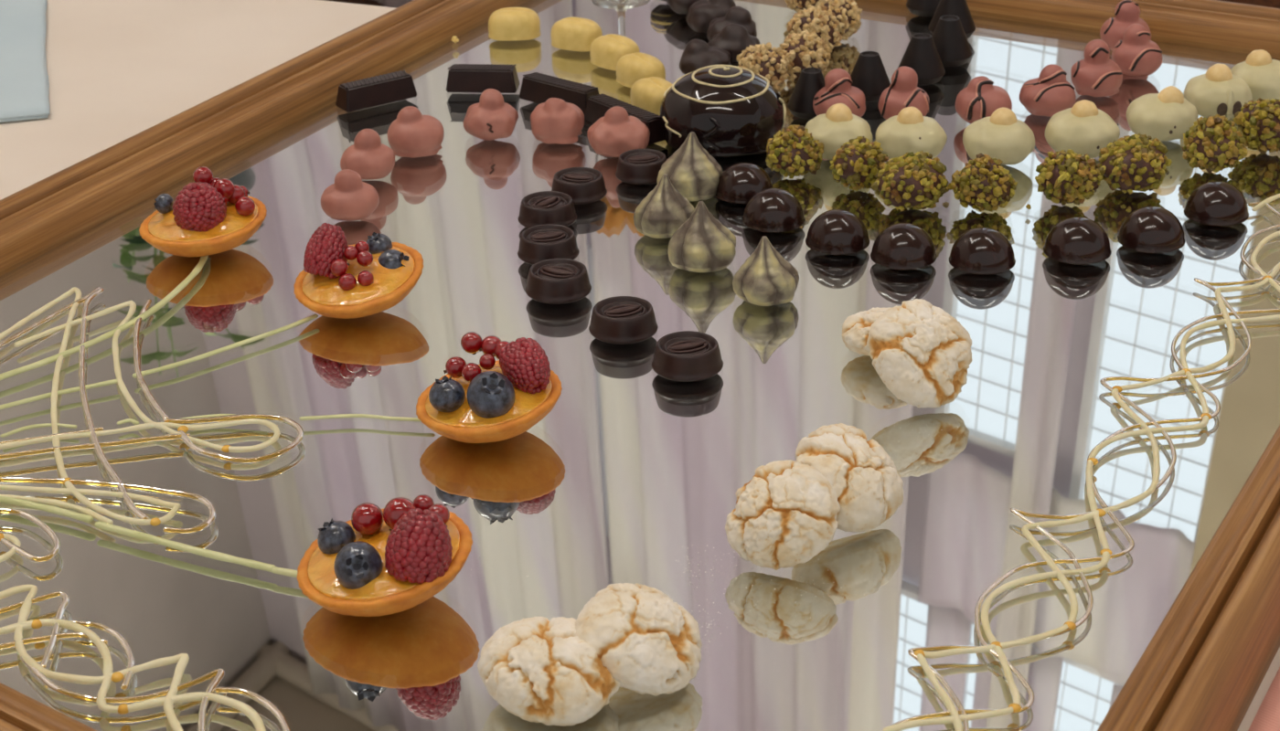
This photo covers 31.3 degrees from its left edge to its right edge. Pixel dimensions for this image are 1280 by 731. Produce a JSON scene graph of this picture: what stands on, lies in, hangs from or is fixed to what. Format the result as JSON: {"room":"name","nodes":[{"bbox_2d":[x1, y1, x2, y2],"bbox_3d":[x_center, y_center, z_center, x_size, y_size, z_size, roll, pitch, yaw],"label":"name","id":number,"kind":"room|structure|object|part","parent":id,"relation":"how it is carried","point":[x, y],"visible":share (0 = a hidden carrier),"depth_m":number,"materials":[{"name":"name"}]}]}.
{"room":"dining room","nodes":[
{"label":"dining room","id":0,"kind":"room"},
{"bbox_3d":[0.019,0.781,1.262,6.400,0.080,6.600,-1,26,0],"label":"floor","id":1,"kind":"structure","parent":0,"visible":0},
{"bbox_2d":[0,0,1279,730],"bbox_3d":[-0.165,0.415,1.029,2.208,0.786,1.330,9,27,21],"label":"tablecloth","id":2,"kind":"object","parent":1,"relation":"on","point":[118,69],"visible":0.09,"depth_m":1.38,"materials":[{"name":"white fabric"}]},
{"bbox_2d":[0,0,49,122],"bbox_3d":[-0.391,-0.194,1.393,0.059,0.005,0.271,-7,26,-12],"label":"folded napkin","id":3,"kind":"object","parent":2,"relation":"on","point":[24,76],"visible":1,"depth_m":1.36,"materials":[{"name":"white fabric"}]},
{"bbox_2d":[0,0,1279,730],"bbox_3d":[0.013,-0.044,1.032,0.634,0.030,0.975,12,29,25],"label":"framed mirror","id":4,"kind":"object","parent":2,"relation":"on","point":[631,466],"visible":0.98,"depth_m":0.91,"materials":[{"name":"brown wood"}]},
{"bbox_3d":[-0.181,0.121,0.698,0.642,0.030,0.034,17,31,33],"label":"frame rail","id":5,"kind":"part","parent":4,"relation":"part of","materials":[{"name":"brown wood"}]},
{"bbox_2d":[0,256,208,380],"bbox_3d":[-0.229,-0.022,1.004,0.025,0.002,0.167,10,28,23],"label":"piped flourish","id":6,"kind":"object","parent":4,"relation":"on","point":[197,270],"visible":0.95,"depth_m":0.99,"materials":[{"name":"food"}]},
{"bbox_2d":[0,585,290,730],"bbox_3d":[-0.171,0.099,0.747,0.147,0.003,0.042,18,32,35],"label":"swirl","id":7,"kind":"object","parent":4,"relation":"on","point":[156,699],"visible":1,"depth_m":0.74,"materials":[{"name":"food"}]},
{"bbox_2d":[0,495,297,577],"bbox_3d":[-0.181,0.061,0.828,0.151,0.002,0.007,11,28,24],"label":"piped flourish","id":8,"kind":"object","parent":4,"relation":"on","point":[87,518],"visible":0.96,"depth_m":0.82,"materials":[{"name":"food"}]},
{"bbox_2d":[0,287,303,563],"bbox_3d":[-0.206,0.014,0.928,0.126,0.002,0.246,-8,26,-13],"label":"swirl","id":9,"kind":"object","parent":4,"relation":"on","point":[222,421],"visible":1,"depth_m":0.89,"materials":[{"name":"food"}]},
{"bbox_2d":[0,314,318,409],"bbox_3d":[-0.202,0.000,0.957,0.156,0.002,0.010,-18,30,-31],"label":"piped flourish","id":10,"kind":"object","parent":4,"relation":"on","point":[314,316],"visible":1,"depth_m":0.96,"materials":[{"name":"food"}]},
{"bbox_2d":[138,166,266,256],"bbox_3d":[-0.205,-0.072,1.069,0.059,0.036,0.059,7,27,17],"label":"tartlet","id":11,"kind":"object","parent":4,"relation":"on","point":[210,215],"visible":1,"depth_m":1.05,"materials":[{"name":"food"}]},
{"bbox_2d":[0,414,421,437],"bbox_3d":[-0.167,0.022,0.909,0.171,0.001,0.013,-2,26,-1],"label":"piped flourish","id":12,"kind":"object","parent":4,"relation":"on","point":[340,416],"visible":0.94,"depth_m":0.91,"materials":[{"name":"food"}]},
{"bbox_3d":[-0.228,-0.119,1.201,0.034,0.030,0.874,12,29,25],"label":"frame rail","id":13,"kind":"part","parent":4,"relation":"part of","materials":[{"name":"brown wood"}]},
{"bbox_2d":[320,169,379,220],"bbox_3d":[-0.140,-0.084,1.102,0.028,0.024,0.026,-1,26,0],"label":"chocolate candy","id":14,"kind":"object","parent":4,"relation":"on","point":[349,198],"visible":1,"depth_m":1.09,"materials":[{"name":"food"}]},
{"bbox_2d":[293,223,423,319],"bbox_3d":[-0.124,-0.044,1.003,0.058,0.037,0.057,12,29,26],"label":"tartlet","id":15,"kind":"object","parent":4,"relation":"on","point":[372,276],"visible":1,"depth_m":0.99,"materials":[{"name":"food"}]},
{"bbox_3d":[-0.118,-0.057,1.016,0.006,0.002,0.006,-36,38,-19],"label":"crown","id":16,"kind":"part","parent":15,"relation":"part of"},
{"bbox_3d":[-0.104,-0.046,1.004,0.003,0.007,0.007,-23,14,30],"label":"crown","id":17,"kind":"part","parent":15,"relation":"part of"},
{"bbox_2d":[340,128,394,180],"bbox_3d":[-0.138,-0.107,1.151,0.028,0.025,0.027,-1,26,0],"label":"chocolate candy","id":18,"kind":"object","parent":4,"relation":"on","point":[371,159],"visible":0.87,"depth_m":1.14,"materials":[{"name":"food"}]},
{"bbox_2d":[335,69,416,112],"bbox_3d":[-0.145,-0.152,1.257,0.044,0.013,0.015,-18,30,-30],"label":"bar","id":19,"kind":"object","parent":4,"relation":"on","point":[397,86],"visible":1,"depth_m":1.25,"materials":[{"name":"food"}]},
{"bbox_2d":[297,494,472,617],"bbox_3d":[-0.088,0.061,0.781,0.060,0.038,0.061,-14,28,-25],"label":"tartlet","id":20,"kind":"object","parent":4,"relation":"on","point":[393,559],"visible":1,"depth_m":0.76,"materials":[{"name":"food"}]},
{"bbox_3d":[-0.108,0.056,0.786,0.006,0.003,0.006,-29,13,29],"label":"crown","id":21,"kind":"part","parent":20,"relation":"part of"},
{"bbox_3d":[-0.094,0.067,0.762,0.008,0.008,0.003,-3,-5,-3],"label":"crown","id":22,"kind":"part","parent":20,"relation":"part of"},
{"bbox_2d":[387,106,444,158],"bbox_3d":[-0.116,-0.122,1.182,0.029,0.024,0.028,-1,26,0],"label":"chocolate candy","id":23,"kind":"object","parent":4,"relation":"on","point":[412,134],"visible":0.98,"depth_m":1.17,"materials":[{"name":"food"}]},
{"bbox_2d":[451,35,458,42],"bbox_3d":[-0.109,-0.193,1.352,0.004,0.004,0.004,16,31,33],"label":"crumb","id":24,"kind":"object","parent":4,"relation":"on","point":[454,39],"visible":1,"depth_m":1.35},
{"bbox_2d":[446,64,520,93],"bbox_3d":[-0.088,-0.160,1.273,0.040,0.013,0.015,1,26,6],"label":"bar","id":25,"kind":"object","parent":4,"relation":"on","point":[462,78],"visible":1,"depth_m":1.27,"materials":[{"name":"food"}]},
{"bbox_2d":[416,331,562,443],"bbox_3d":[-0.059,0.008,0.894,0.058,0.036,0.058,7,27,18],"label":"tartlet","id":26,"kind":"object","parent":4,"relation":"on","point":[491,400],"visible":1,"depth_m":0.88,"materials":[{"name":"food"}]},
{"bbox_3d":[-0.076,0.006,0.885,0.007,0.003,0.007,-25,18,-40],"label":"crown","id":27,"kind":"part","parent":26,"relation":"part of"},
{"bbox_3d":[-0.056,0.007,0.875,0.009,0.004,0.009,-9,61,-15],"label":"crown","id":28,"kind":"part","parent":26,"relation":"part of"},
{"bbox_2d":[463,88,518,140],"bbox_3d":[-0.079,-0.133,1.201,0.029,0.025,0.028,-1,26,0],"label":"chocolate candy","id":29,"kind":"object","parent":4,"relation":"on","point":[490,119],"visible":1,"depth_m":1.19,"materials":[{"name":"food"}]},
{"bbox_2d":[488,7,541,41],"bbox_3d":[-0.075,-0.204,1.360,0.031,0.016,0.022,-2,26,-1],"label":"candy","id":30,"kind":"object","parent":4,"relation":"on","point":[507,24],"visible":1,"depth_m":1.35,"materials":[{"name":"food"}]},
{"bbox_2d":[517,191,576,228],"bbox_3d":[-0.044,-0.074,1.093,0.028,0.011,0.028,18,31,34],"label":"chocolate","id":31,"kind":"object","parent":4,"relation":"on","point":[542,208],"visible":0.96,"depth_m":1.09,"materials":[{"name":"food"}]},
{"bbox_2d":[517,224,579,265],"bbox_3d":[-0.042,-0.056,1.054,0.029,0.011,0.029,-9,27,-15],"label":"chocolate","id":32,"kind":"object","parent":4,"relation":"on","point":[538,243],"visible":0.96,"depth_m":1.05,"materials":[{"name":"food"}]},
{"bbox_2d":[477,617,620,726],"bbox_3d":[-0.027,0.095,0.726,0.043,0.022,0.046,-20,31,-34],"label":"cookie","id":33,"kind":"object","parent":4,"relation":"on","point":[537,668],"visible":0.99,"depth_m":0.71,"materials":[{"name":"food"}]},
{"bbox_2d":[530,97,584,144],"bbox_3d":[-0.043,-0.130,1.197,0.028,0.022,0.028,-1,26,0],"label":"chocolate candy","id":34,"kind":"object","parent":4,"relation":"on","point":[554,121],"visible":1,"depth_m":1.19,"materials":[{"name":"food"}]},
{"bbox_2d":[525,258,591,304],"bbox_3d":[-0.036,-0.038,1.016,0.030,0.011,0.030,12,29,26],"label":"chocolate","id":35,"kind":"object","parent":4,"relation":"on","point":[551,281],"visible":1,"depth_m":1.01,"materials":[{"name":"food"}]},
{"bbox_2d":[519,72,599,114],"bbox_3d":[-0.043,-0.149,1.247,0.051,0.013,0.015,19,32,36],"label":"bar","id":36,"kind":"object","parent":4,"relation":"on","point":[536,87],"visible":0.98,"depth_m":1.24,"materials":[{"name":"food"}]},
{"bbox_2d":[550,16,602,52],"bbox_3d":[-0.037,-0.195,1.340,0.031,0.016,0.022,12,29,26],"label":"candy","id":37,"kind":"object","parent":4,"relation":"on","point":[571,34],"visible":0.92,"depth_m":1.33,"materials":[{"name":"food"}]},
{"bbox_2d":[551,167,607,204],"bbox_3d":[-0.030,-0.088,1.123,0.028,0.011,0.028,6,27,15],"label":"chocolate","id":38,"kind":"object","parent":4,"relation":"on","point":[583,185],"visible":0.96,"depth_m":1.12,"materials":[{"name":"food"}]},
{"bbox_2d":[589,33,639,71],"bbox_3d":[-0.014,-0.180,1.307,0.022,0.016,0.031,-24,34,-39],"label":"candy","id":39,"kind":"object","parent":4,"relation":"on","point":[605,51],"visible":0.81,"depth_m":1.30,"materials":[{"name":"food"}]},
{"bbox_2d":[587,106,650,157],"bbox_3d":[-0.011,-0.121,1.173,0.032,0.025,0.030,-3,26,-3],"label":"chocolate candy","id":40,"kind":"object","parent":4,"relation":"on","point":[617,133],"visible":0.93,"depth_m":1.16,"materials":[{"name":"food"}]},
{"bbox_2d":[588,296,658,344],"bbox_3d":[-0.007,-0.020,0.977,0.030,0.011,0.030,-12,27,-21],"label":"chocolate","id":41,"kind":"object","parent":4,"relation":"on","point":[617,320],"visible":1,"depth_m":0.97,"materials":[{"name":"food"}]},
{"bbox_2d":[584,93,664,145],"bbox_3d":[-0.008,-0.131,1.207,0.015,0.013,0.055,-20,31,-34],"label":"bar","id":42,"kind":"object","parent":4,"relation":"on","point":[597,106],"visible":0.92,"depth_m":1.21,"materials":[{"name":"food"}]},
{"bbox_2d":[575,583,702,696],"bbox_3d":[0.000,0.087,0.735,0.040,0.028,0.043,3,26,8],"label":"cookie","id":43,"kind":"object","parent":4,"relation":"on","point":[648,643],"visible":1,"depth_m":0.72,"materials":[{"name":"food"}]},
{"bbox_2d":[615,149,666,184],"bbox_3d":[0.001,-0.100,1.145,0.028,0.011,0.028,-6,26,-10],"label":"chocolate","id":44,"kind":"object","parent":4,"relation":"on","point":[636,166],"visible":0.94,"depth_m":1.14,"materials":[{"name":"food"}]},
{"bbox_2d":[616,52,665,88],"bbox_3d":[0.000,-0.165,1.275,0.022,0.016,0.031,-20,31,-34],"label":"candy","id":45,"kind":"object","parent":4,"relation":"on","point":[632,68],"visible":0.79,"depth_m":1.27,"materials":[{"name":"food"}]},
{"bbox_2d":[630,76,672,116],"bbox_3d":[0.008,-0.146,1.236,0.022,0.016,0.031,-17,30,-29],"label":"candy","id":46,"kind":"object","parent":4,"relation":"on","point":[647,94],"visible":0.7,"depth_m":1.23,"materials":[{"name":"food"}]},
{"bbox_2d":[633,174,694,238],"bbox_3d":[0.011,-0.077,1.077,0.028,0.028,0.030,-19,31,-32],"label":"pearly kiss","id":47,"kind":"object","parent":4,"relation":"on","point":[660,214],"visible":0.95,"depth_m":1.07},
{"bbox_2d":[665,0,699,14],"bbox_3d":[0.031,-0.228,1.394,0.032,0.024,0.030,-1,26,0],"label":"truffle","id":48,"kind":"object","parent":4,"relation":"on","point":[679,6],"visible":0.34,"depth_m":1.38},
{"bbox_2d":[651,330,723,382],"bbox_3d":[0.019,-0.004,0.943,0.030,0.011,0.030,-10,27,-18],"label":"chocolate","id":49,"kind":"object","parent":4,"relation":"on","point":[684,356],"visible":1,"depth_m":0.94,"materials":[{"name":"food"}]},
{"bbox_2d":[656,131,722,201],"bbox_3d":[0.024,-0.099,1.119,0.032,0.031,0.031,-11,27,-18],"label":"pearly kiss","id":50,"kind":"object","parent":4,"relation":"on","point":[691,170],"visible":0.94,"depth_m":1.11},
{"bbox_2d":[667,201,735,272],"bbox_3d":[0.029,-0.061,1.039,0.031,0.030,0.032,3,26,9],"label":"pearly kiss","id":51,"kind":"object","parent":4,"relation":"on","point":[701,243],"visible":1,"depth_m":1.03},
{"bbox_2d":[679,39,731,74],"bbox_3d":[0.036,-0.174,1.285,0.030,0.021,0.030,-1,26,0],"label":"truffle","id":52,"kind":"object","parent":4,"relation":"on","point":[697,54],"visible":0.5,"depth_m":1.28,"materials":[{"name":"food"}]},
{"bbox_2d":[686,0,735,32],"bbox_3d":[0.043,-0.211,1.360,0.031,0.023,0.030,-1,26,0],"label":"truffle","id":53,"kind":"object","parent":4,"relation":"on","point":[701,13],"visible":0.54,"depth_m":1.35,"materials":[{"name":"food"}]},
{"bbox_2d":[469,185,958,641],"bbox_3d":[0.076,0.006,0.931,0.139,0.001,0.434,10,28,22],"label":"sugar dust","id":54,"kind":"object","parent":4,"relation":"on","point":[840,186],"visible":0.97,"depth_m":0.79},
{"bbox_2d":[659,64,786,157],"bbox_3d":[0.043,-0.136,1.187,0.066,0.038,0.066,-4,26,-4],"label":"cake","id":55,"kind":"object","parent":4,"relation":"on","point":[731,111],"visible":0.97,"depth_m":1.17,"materials":[{"name":"food"}]},
{"bbox_2d":[706,5,757,41],"bbox_3d":[0.053,-0.198,1.332,0.029,0.024,0.029,-1,26,0],"label":"truffle","id":56,"kind":"object","parent":4,"relation":"on","point":[737,15],"visible":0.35,"depth_m":1.32,"materials":[{"name":"food"}]},
{"bbox_2d":[707,23,759,63],"bbox_3d":[0.053,-0.185,1.306,0.031,0.023,0.029,-1,26,0],"label":"truffle","id":57,"kind":"object","parent":4,"relation":"on","point":[734,38],"visible":0.59,"depth_m":1.30,"materials":[{"name":"food"}]},
{"bbox_2d":[714,161,772,204],"bbox_3d":[0.051,-0.091,1.118,0.029,0.016,0.029,14,30,29],"label":"chocolate","id":58,"kind":"object","parent":4,"relation":"on","point":[738,183],"visible":0.92,"depth_m":1.11,"materials":[{"name":"food"}]},
{"bbox_2d":[736,42,789,92],"bbox_3d":[0.068,-0.164,1.257,0.030,0.027,0.028,8,27,19],"label":"truffle","id":59,"kind":"object","parent":4,"relation":"on","point":[770,63],"visible":0.77,"depth_m":1.25,"materials":[{"name":"food"}]},
{"bbox_2d":[732,235,799,306],"bbox_3d":[0.055,-0.044,1.005,0.030,0.028,0.028,-8,26,-14],"label":"pearly kiss","id":60,"kind":"object","parent":4,"relation":"on","point":[765,278],"visible":1,"depth_m":1.00,"materials":[{"name":"food"}]},
{"bbox_2d":[741,187,805,233],"bbox_3d":[0.063,-0.076,1.085,0.030,0.016,0.030,-1,26,0],"label":"chocolate","id":61,"kind":"object","parent":4,"relation":"on","point":[773,209],"visible":1,"depth_m":1.08,"materials":[{"name":"food"}]},
{"bbox_2d":[725,459,840,570],"bbox_3d":[0.050,0.052,0.799,0.037,0.033,0.034,22,34,39],"label":"cookie","id":62,"kind":"object","parent":4,"relation":"on","point":[784,517],"visible":1,"depth_m":0.79,"materials":[{"name":"food"}]},
{"bbox_2d":[765,124,824,179],"bbox_3d":[0.077,-0.108,1.142,0.030,0.025,0.028,-1,26,0],"label":"truffle","id":63,"kind":"object","parent":4,"relation":"on","point":[792,152],"visible":1,"depth_m":1.13,"materials":[{"name":"food"}]},
{"bbox_2d":[784,0,822,12],"bbox_3d":[0.101,-0.227,1.387,0.030,0.027,0.028,9,28,21],"label":"truffle","id":64,"kind":"object","parent":4,"relation":"on","point":[796,5],"visible":0.57,"depth_m":1.38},
{"bbox_2d":[778,29,831,82],"bbox_3d":[0.091,-0.173,1.274,0.029,0.027,0.031,9,27,20],"label":"truffle","id":65,"kind":"object","parent":4,"relation":"on","point":[805,49],"visible":0.8,"depth_m":1.26,"materials":[{"name":"food"}]},
{"bbox_2d":[787,67,825,119],"bbox_3d":[0.091,-0.146,1.222,0.026,0.024,0.026,-9,27,-15],"label":"cone","id":66,"kind":"object","parent":4,"relation":"on","point":[811,80],"visible":0.8,"depth_m":1.21,"materials":[{"name":"food"}]},
{"bbox_2d":[786,4,842,50],"bbox_3d":[0.100,-0.194,1.316,0.031,0.027,0.029,-16,29,-27],"label":"truffle","id":67,"kind":"object","parent":4,"relation":"on","point":[824,24],"visible":0.66,"depth_m":1.31,"materials":[{"name":"food"}]},
{"bbox_2d":[805,209,869,255],"bbox_3d":[0.092,-0.064,1.059,0.030,0.016,0.030,-13,28,-22],"label":"chocolate","id":68,"kind":"object","parent":4,"relation":"on","point":[834,231],"visible":1,"depth_m":1.05,"materials":[{"name":"food"}]},
{"bbox_2d":[804,103,872,159],"bbox_3d":[0.100,-0.120,1.163,0.036,0.028,0.035,-1,26,0],"label":"chocolate candy","id":69,"kind":"object","parent":4,"relation":"on","point":[834,128],"visible":0.64,"depth_m":1.15,"materials":[{"name":"food"}]},
{"bbox_2d":[812,68,865,117],"bbox_3d":[0.106,-0.144,1.211,0.029,0.028,0.028,-1,26,0],"label":"chocolate candy","id":70,"kind":"object","parent":4,"relation":"on","point":[838,89],"visible":0.7,"depth_m":1.20,"materials":[{"name":"food"}]},
{"bbox_2d":[816,0,862,40],"bbox_3d":[0.116,-0.205,1.341,0.028,0.026,0.030,-3,26,-3],"label":"truffle","id":71,"kind":"object","parent":4,"relation":"on","point":[847,12],"visible":0.72,"depth_m":1.33,"materials":[{"name":"food"}]},
{"bbox_2d":[794,423,903,533],"bbox_3d":[0.074,0.041,0.824,0.040,0.031,0.042,15,30,31],"label":"cookie","id":72,"kind":"object","parent":4,"relation":"on","point":[866,482],"visible":0.78,"depth_m":0.81,"materials":[{"name":"food"}]},
{"bbox_2d":[829,136,889,191],"bbox_3d":[0.108,-0.100,1.124,0.027,0.024,0.033,21,34,39],"label":"truffle","id":73,"kind":"object","parent":4,"relation":"on","point":[857,163],"visible":0.98,"depth_m":1.12,"materials":[{"name":"food"}]},
{"bbox_2d":[841,307,891,355],"bbox_3d":[0.102,-0.015,0.954,0.035,0.018,0.036,3,26,9],"label":"cookie","id":74,"kind":"object","parent":4,"relation":"on","point":[856,328],"visible":0.27,"depth_m":0.95,"materials":[{"name":"food"}]},
{"bbox_2d":[850,51,890,101],"bbox_3d":[0.125,-0.158,1.245,0.026,0.024,0.026,-4,26,-5],"label":"cone","id":75,"kind":"object","parent":4,"relation":"on","point":[869,74],"visible":0.71,"depth_m":1.24,"materials":[{"name":"food"}]},
{"bbox_2d":[870,223,937,270],"bbox_3d":[0.120,-0.056,1.041,0.030,0.016,0.030,2,26,7],"label":"chocolate","id":76,"kind":"object","parent":4,"relation":"on","point":[900,246],"visible":1,"depth_m":1.03,"materials":[{"name":"food"}]},
{"bbox_2d":[878,66,929,119],"bbox_3d":[0.140,-0.144,1.208,0.027,0.029,0.026,-1,26,0],"label":"chocolate candy","id":77,"kind":"object","parent":4,"relation":"on","point":[902,92],"visible":0.77,"depth_m":1.20,"materials":[{"name":"food"}]},
{"bbox_2d":[870,150,948,211],"bbox_3d":[0.131,-0.090,1.100,0.035,0.026,0.036,9,28,21],"label":"truffle","id":78,"kind":"object","parent":4,"relation":"on","point":[917,180],"visible":1,"depth_m":1.09,"materials":[{"name":"food"}]},
{"bbox_2d":[875,106,947,159],"bbox_3d":[0.137,-0.118,1.156,0.036,0.027,0.035,-1,26,0],"label":"chocolate candy","id":79,"kind":"object","parent":4,"relation":"on","point":[909,131],"visible":0.81,"depth_m":1.15,"materials":[{"name":"food"}]},
{"bbox_2d":[867,298,972,408],"bbox_3d":[0.111,-0.005,0.913,0.039,0.035,0.040,16,31,32],"label":"cookie","id":80,"kind":"object","parent":4,"relation":"on","point":[922,354],"visible":1,"depth_m":0.90,"materials":[{"name":"food"}]},
{"bbox_2d":[897,32,945,85],"bbox_3d":[0.156,-0.171,1.268,0.027,0.025,0.027,-6,26,-10],"label":"cone","id":81,"kind":"object","parent":4,"relation":"on","point":[922,55],"visible":0.84,"depth_m":1.26,"materials":[{"name":"food"}]},
{"bbox_2d":[906,0,939,16],"bbox_3d":[0.175,-0.226,1.383,0.027,0.025,0.027,-4,26,-5],"label":"cone","id":82,"kind":"object","parent":4,"relation":"on","point":[918,7],"visible":0.61,"depth_m":1.38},
{"bbox_2d":[928,0,975,38],"bbox_3d":[0.183,-0.206,1.339,0.028,0.026,0.028,-8,26,-13],"label":"cone","id":83,"kind":"object","parent":4,"relation":"on","point":[959,8],"visible":0.44,"depth_m":1.33,"materials":[{"name":"food"}]},
{"bbox_2d":[931,15,972,66],"bbox_3d":[0.175,-0.185,1.296,0.027,0.025,0.027,-5,26,-8],"label":"cone","id":84,"kind":"object","parent":4,"relation":"on","point":[949,37],"visible":0.82,"depth_m":1.29,"materials":[{"name":"food"}]},
{"bbox_2d":[948,227,1015,275],"bbox_3d":[0.155,-0.054,1.034,0.030,0.016,0.030,19,32,36],"label":"chocolate","id":85,"kind":"object","parent":4,"relation":"on","point":[977,250],"visible":1,"depth_m":1.03,"materials":[{"name":"food"}]},
{"bbox_2d":[947,152,1018,212],"bbox_3d":[0.164,-0.088,1.095,0.031,0.026,0.029,20,33,38],"label":"truffle","id":86,"kind":"object","parent":4,"relation":"on","point":[983,184],"visible":1,"depth_m":1.09,"materials":[{"name":"food"}]},
{"bbox_2d":[955,75,1012,123],"bbox_3d":[0.181,-0.141,1.205,0.030,0.024,0.029,-1,26,0],"label":"chocolate candy","id":87,"kind":"object","parent":4,"relation":"on","point":[980,99],"visible":0.8,"depth_m":1.20,"materials":[{"name":"food"}]},
{"bbox_2d":[962,107,1034,165],"bbox_3d":[0.181,-0.117,1.151,0.036,0.027,0.035,-1,26,0],"label":"chocolate candy","id":88,"kind":"object","parent":4,"relation":"on","point":[1000,135],"visible":0.84,"depth_m":1.14,"materials":[{"name":"food"}]},
{"bbox_2d":[1019,64,1076,117],"bbox_3d":[0.217,-0.148,1.217,0.030,0.025,0.028,-1,26,0],"label":"chocolate candy","id":89,"kind":"object","parent":4,"relation":"on","point":[1049,94],"visible":0.94,"depth_m":1.21,"materials":[{"name":"food"}]},
{"bbox_2d":[1034,149,1102,205],"bbox_3d":[0.206,-0.091,1.100,0.034,0.025,0.028,-5,26,-8],"label":"truffle","id":90,"kind":"object","parent":4,"relation":"on","point":[1064,177],"visible":1,"depth_m":1.09,"materials":[{"name":"food"}]},
{"bbox_3d":[0.225,-0.222,1.393,0.635,0.030,0.034,13,29,28],"label":"frame rail","id":91,"kind":"part","parent":4,"relation":"part of","materials":[{"name":"brown wood"}]},
{"bbox_2d":[1043,216,1111,265],"bbox_3d":[0.200,-0.059,1.042,0.031,0.017,0.031,-9,27,-15],"label":"chocolate","id":92,"kind":"object","parent":4,"relation":"on","point":[1074,240],"visible":1,"depth_m":1.03,"materials":[{"name":"food"}]},
{"bbox_2d":[882,193,1279,730],"bbox_3d":[0.206,0.018,0.898,0.063,0.002,0.504,12,29,27],"label":"swirl","id":93,"kind":"object","parent":4,"relation":"on","point":[996,648],"visible":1,"depth_m":0.82,"materials":[{"name":"food"}]},
{"bbox_2d":[1045,99,1119,159],"bbox_3d":[0.224,-0.121,1.158,0.038,0.028,0.036,-1,26,0],"label":"chocolate candy","id":94,"kind":"object","parent":4,"relation":"on","point":[1083,128],"visible":0.85,"depth_m":1.15,"materials":[{"name":"food"}]},
{"bbox_2d":[1070,39,1122,96],"bbox_3d":[0.248,-0.163,1.242,0.028,0.030,0.028,1,26,5],"label":"chocolate candy","id":95,"kind":"object","parent":4,"relation":"on","point":[1096,75],"visible":1,"depth_m":1.24,"materials":[{"name":"food"}]},
{"bbox_2d":[1099,0,1151,50],"bbox_3d":[0.278,-0.195,1.308,0.028,0.030,0.027,-1,26,0],"label":"chocolate candy","id":96,"kind":"object","parent":4,"relation":"on","point":[1127,12],"visible":0.54,"depth_m":1.30,"materials":[{"name":"food"}]},
{"bbox_2d":[1097,132,1172,194],"bbox_3d":[0.241,-0.100,1.115,0.036,0.026,0.036,4,26,11],"label":"truffle","id":97,"kind":"object","parent":4,"relation":"on","point":[1136,162],"visible":1,"depth_m":1.10,"materials":[{"name":"food"}]},
{"bbox_2d":[1111,23,1162,76],"bbox_3d":[0.276,-0.176,1.269,0.028,0.028,0.027,-1,26,0],"label":"chocolate candy","id":98,"kind":"object","parent":4,"relation":"on","point":[1136,55],"visible":0.94,"depth_m":1.26,"materials":[{"name":"food"}]},
{"bbox_2d":[1117,205,1185,254],"bbox_3d":[0.236,-0.065,1.052,0.031,0.017,0.031,6,27,15],"label":"chocolate","id":99,"kind":"object","parent":4,"relation":"on","point":[1152,229],"visible":1,"depth_m":1.04,"materials":[{"name":"food"}]},
{"bbox_2d":[1126,85,1197,141],"bbox_3d":[0.269,-0.131,1.177,0.036,0.027,0.036,-1,26,0],"label":"chocolate candy","id":100,"kind":"object","parent":4,"relation":"on","point":[1165,115],"visible":0.87,"depth_m":1.17,"materials":[{"name":"food"}]},
{"bbox_3d":[0.271,0.018,0.890,0.034,0.030,0.944,12,29,25],"label":"frame rail","id":101,"kind":"part","parent":4,"relation":"part of","materials":[{"name":"brown wood"}]},
{"bbox_2d":[1182,114,1247,173],"bbox_3d":[0.285,-0.111,1.135,0.031,0.028,0.033,-9,27,-15],"label":"truffle","id":102,"kind":"object","parent":4,"relation":"on","point":[1215,144],"visible":1,"depth_m":1.13,"materials":[{"name":"food"}]},
{"bbox_2d":[1184,181,1248,226],"bbox_3d":[0.273,-0.079,1.080,0.030,0.016,0.030,-22,32,-36],"label":"chocolate","id":103,"kind":"object","parent":4,"relation":"on","point":[1214,203],"visible":1,"depth_m":1.07,"materials":[{"name":"food"}]},
{"bbox_2d":[1183,64,1252,120],"bbox_3d":[0.305,-0.146,1.205,0.035,0.028,0.036,-1,26,0],"label":"chocolate candy","id":104,"kind":"object","parent":4,"relation":"on","point":[1213,92],"visible":0.84,"depth_m":1.20,"materials":[{"name":"food"}]},
{"bbox_2d":[1230,49,1279,101],"bbox_3d":[0.334,-0.156,1.225,0.036,0.028,0.035,-1,26,0],"label":"chocolate candy","id":105,"kind":"object","parent":4,"relation":"on","point":[1261,72],"visible":0.7,"depth_m":1.21,"materials":[{"name":"food"}]},
{"bbox_2d":[1232,97,1279,153],"bbox_3d":[0.318,-0.122,1.158,0.036,0.026,0.029,14,30,30],"label":"truffle","id":106,"kind":"object","parent":4,"relation":"on","point":[1259,121],"visible":0.96,"depth_m":1.15,"materials":[{"name":"food"}]},
{"bbox_2d":[1248,667,1279,730],"bbox_3d":[0.297,0.099,0.748,0.156,0.003,0.642,12,29,25],"label":"cloth","id":107,"kind":"object","parent":2,"relation":"on","point":[1267,718],"visible":1,"depth_m":0.73,"materials":[{"name":"fabric"}]},
{"bbox_3d":[0.534,-1.031,1.828,2.608,2.723,3.218,-1,26,0],"label":"wall","id":108,"kind":"structure","parent":0,"visible":0},
{"bbox_2d":[375,0,412,8],"bbox_3d":[-0.367,-1.546,2.405,1.189,2.171,0.548,20,33,38],"label":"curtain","id":109,"kind":"object","parent":108,"relation":"hanging from","point":[396,4],"visible":0.14,"depth_m":2.48,"materials":[{"name":"fabric"}]},
{"bbox_2d":[323,0,1279,8],"bbox_3d":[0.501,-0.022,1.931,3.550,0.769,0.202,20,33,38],"label":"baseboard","id":110,"kind":"structure","parent":108,"relation":"attached to","point":[1275,4],"depth_m":1.88,"materials":[{"name":"brown wood"}]}
]}

